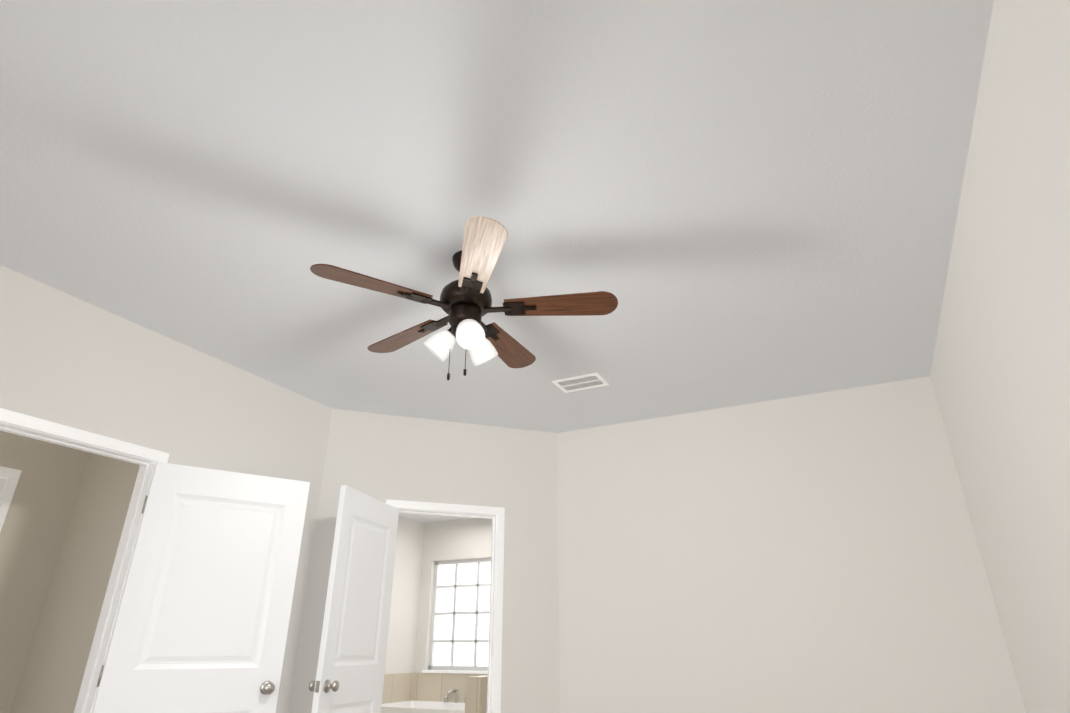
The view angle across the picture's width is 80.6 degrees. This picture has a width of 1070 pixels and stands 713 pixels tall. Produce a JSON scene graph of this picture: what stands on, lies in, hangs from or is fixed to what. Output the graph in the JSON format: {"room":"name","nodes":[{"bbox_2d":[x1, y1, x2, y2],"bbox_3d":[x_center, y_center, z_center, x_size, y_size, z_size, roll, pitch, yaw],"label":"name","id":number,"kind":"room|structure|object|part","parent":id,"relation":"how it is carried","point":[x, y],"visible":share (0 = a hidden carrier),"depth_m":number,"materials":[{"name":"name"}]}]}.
{"room":"bedroom","nodes":[
{"label":"bedroom","id":0,"kind":"room"},
{"bbox_2d":[10,453,139,712],"bbox_3d":[-2.472,1.408,3.628,1.010,2.740,0.120,-12,-27,24],"label":"wall","id":1,"kind":"structure","parent":0,"point":[52,675],"depth_m":3.69,"materials":[{"name":"beige paint"}]},
{"bbox_2d":[0,265,331,712],"bbox_3d":[-2.413,0.929,2.591,0.120,2.740,4.010,-12,-27,24],"label":"wall","id":2,"kind":"structure","parent":0,"point":[66,359],"depth_m":3.49,"materials":[{"name":"grey paint"}]},
{"bbox_2d":[0,408,168,712],"bbox_3d":[-2.288,1.325,2.683,0.150,2.098,0.942,-12,-27,24],"label":"door frame","id":3,"kind":"structure","parent":2,"relation":"attached to","point":[146,459],"depth_m":3.12,"materials":[{"name":"white wood"}]},
{"bbox_2d":[92,462,309,712],"bbox_3d":[-1.696,1.580,3.161,0.820,2.020,0.047,16,-29,-31],"label":"door leaf","id":4,"kind":"structure","parent":2,"relation":"in","point":[202,620],"depth_m":3.29,"materials":[{"name":"white wood"}]},
{"bbox_3d":[-2.039,1.500,2.963,0.012,1.690,0.012,16,-29,-31],"label":"door hinge","id":5,"kind":"part","parent":4,"relation":"part of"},
{"bbox_2d":[260,681,274,694],"bbox_3d":[-1.408,1.732,3.300,0.066,0.066,0.171,16,-29,-31],"label":"door knob","id":6,"kind":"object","parent":4,"relation":"attached to","point":[267,687],"depth_m":3.25,"materials":[{"name":"grey metal"}]},
{"bbox_2d":[0,431,424,712],"bbox_3d":[-2.598,1.812,4.503,0.160,2.740,5.890,-12,-27,24],"label":"wall","id":7,"kind":"structure","parent":0,"point":[33,529],"depth_m":3.85,"materials":[{"name":"beige paint"}]},
{"bbox_2d":[0,478,6,497],"bbox_3d":[-3.291,1.503,2.994,0.171,2.020,0.772,-12,-27,24],"label":"hall door","id":8,"kind":"structure","parent":7,"relation":"in","point":[2,483],"depth_m":3.69,"materials":[{"name":"white wood"}]},
{"bbox_2d":[0,466,21,531],"bbox_3d":[-3.352,1.485,3.030,0.136,2.098,0.892,-12,-27,24],"label":"door frame","id":9,"kind":"structure","parent":7,"relation":"attached to","point":[11,475],"depth_m":3.72,"materials":[{"name":"white wood"}]},
{"bbox_2d":[382,673,413,703],"bbox_3d":[-1.454,3.525,6.013,0.012,0.894,0.810,-12,-27,24],"label":"wall tile","id":10,"kind":"structure","parent":7,"relation":"attached to","point":[402,687],"depth_m":6.29,"materials":[{"name":"beige tile"}]},
{"bbox_2d":[289,409,560,712],"bbox_3d":[-0.684,1.778,4.431,1.882,2.740,0.120,8,-26,-17],"label":"wall","id":11,"kind":"structure","parent":0,"point":[384,457],"depth_m":4.68,"materials":[{"name":"grey paint"}]},
{"bbox_2d":[309,485,398,712],"bbox_3d":[-1.078,1.859,3.767,0.171,2.020,0.772,-6,-25,12],"label":"door","id":12,"kind":"structure","parent":11,"relation":"in","point":[351,661],"depth_m":3.85,"materials":[{"name":"white wood"}]},
{"bbox_3d":[-1.154,1.802,3.452,0.171,0.066,0.066,-6,-25,12],"label":"knob","id":13,"kind":"part","parent":12,"relation":"part of","materials":[{"name":"grey metal"}]},
{"bbox_2d":[386,499,504,712],"bbox_3d":[-0.674,2.071,4.299,0.892,2.098,0.150,8,-26,-17],"label":"door frame","id":14,"kind":"structure","parent":11,"relation":"attached to","point":[496,515],"depth_m":4.59,"materials":[{"name":"white wood"}]},
{"bbox_2d":[399,513,471,522],"bbox_3d":[-0.745,1.183,5.705,2.710,0.050,2.810,-12,-27,24],"label":"ceiling","id":15,"kind":"structure","parent":0,"point":[422,518],"depth_m":6.89,"materials":[{"name":"white paint"}]},
{"bbox_2d":[414,518,491,672],"bbox_3d":[-0.142,2.794,6.248,2.680,2.420,0.120,-12,-27,24],"label":"wall","id":16,"kind":"structure","parent":0,"point":[458,539],"depth_m":6.88,"materials":[{"name":"grey paint"}]},
{"bbox_2d":[412,673,487,702],"bbox_3d":[-0.686,3.570,6.109,1.290,0.894,0.012,-12,-27,24],"label":"wall tile","id":17,"kind":"structure","parent":16,"relation":"attached to","point":[426,686],"depth_m":6.37,"materials":[{"name":"beige tile"}]},
{"bbox_2d":[422,670,487,673],"bbox_3d":[-0.629,3.147,6.293,1.160,0.025,0.080,-12,-27,24],"label":"sill","id":18,"kind":"structure","parent":16,"relation":"attached to","point":[455,671],"depth_m":6.35,"materials":[{"name":"white"}]},
{"bbox_2d":[428,558,490,670],"bbox_3d":[-0.598,2.672,6.581,1.320,1.280,0.060,-12,-27,24],"label":"window","id":19,"kind":"structure","parent":16,"relation":"in","point":[459,635],"depth_m":6.67,"materials":[{"name":"grey"}]},
{"bbox_2d":[0,0,993,432],"bbox_3d":[-0.520,-0.050,3.858,5.860,0.100,7.330,-12,-27,24],"label":"ceiling","id":20,"kind":"structure","parent":0,"point":[732,202],"depth_m":2.41,"materials":[{"name":"white paint"}]},
{"bbox_2d":[310,216,617,379],"bbox_3d":[-0.294,-0.155,2.796,1.271,0.598,1.238,-12,-27,24],"label":"ceiling fan","id":21,"kind":"object","parent":20,"relation":"hanging from","point":[464,303],"visible":1,"depth_m":2.69,"materials":[{"name":"brown wood"}]},
{"label":"blade","id":22,"kind":"part","parent":21,"relation":"part of","materials":[{"name":"brown wood"}]},
{"bbox_3d":[-0.621,-0.090,3.020,0.490,0.006,0.156,-20,-21,37],"label":"blade","id":23,"kind":"part","parent":21,"relation":"part of","materials":[{"name":"brown wood"}]},
{"bbox_3d":[-0.305,-0.261,2.795,0.230,0.406,0.230,-12,-27,24],"label":"motor","id":24,"kind":"part","parent":21,"relation":"part of","materials":[{"name":"brown metal"}]},
{"bbox_3d":[-0.211,-0.377,2.397,0.156,0.006,0.490,15,-27,-7],"label":"blade","id":25,"kind":"part","parent":21,"relation":"part of","materials":[{"name":"beige wood"}]},
{"bbox_3d":[-0.140,-0.044,3.120,0.156,0.006,0.490,-20,-30,16],"label":"blade","id":26,"kind":"part","parent":21,"relation":"part of","materials":[{"name":"brown wood"}]},
{"label":"blade","id":27,"kind":"part","parent":21,"relation":"part of","materials":[{"name":"brown wood"}]},
{"bbox_2d":[552,373,608,392],"bbox_3d":[0.306,0.179,4.226,0.320,0.007,0.220,-12,-27,24],"label":"ceiling vent","id":28,"kind":"object","parent":20,"relation":"in","point":[582,382],"visible":1,"depth_m":4.22,"materials":[{"name":"white metal"}]},
{"bbox_2d":[556,376,1025,712],"bbox_3d":[1.438,1.641,4.133,2.860,2.740,0.120,-12,-27,24],"label":"wall","id":29,"kind":"structure","parent":0,"point":[816,553],"depth_m":4.14,"materials":[{"name":"grey paint"}]},
{"bbox_2d":[930,0,1069,712],"bbox_3d":[1.499,0.411,1.469,0.120,2.740,5.310,-12,-27,24],"label":"wall","id":30,"kind":"structure","parent":0,"point":[1000,374],"depth_m":2.20,"materials":[{"name":"grey paint"}]},
{"bbox_3d":[-0.759,3.427,4.639,2.710,0.080,2.870,-12,-27,24],"label":"floor","id":31,"kind":"structure","parent":0,"visible":0},
{"bbox_2d":[381,689,464,712],"bbox_3d":[-0.914,3.501,5.802,1.123,0.761,0.733,-12,-27,24],"label":"bathtub","id":32,"kind":"object","parent":31,"relation":"on","point":[445,706],"visible":0.6,"depth_m":6.19,"materials":[{"name":"white ceramic"}]},
{"bbox_2d":[443,689,464,703],"bbox_3d":[-0.802,3.304,6.139,0.280,0.121,0.170,-12,-27,24],"label":"faucet","id":33,"kind":"object","parent":32,"relation":"on","point":[455,690],"depth_m":6.20,"materials":[{"name":"grey metal"}]},
{"bbox_2d":[465,675,487,712],"bbox_3d":[-0.354,3.309,5.552,0.145,0.900,0.787,-12,-27,24],"label":"half wall","id":34,"kind":"structure","parent":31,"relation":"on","point":[476,695],"depth_m":5.37,"materials":[{"name":"tile"}]}
]}

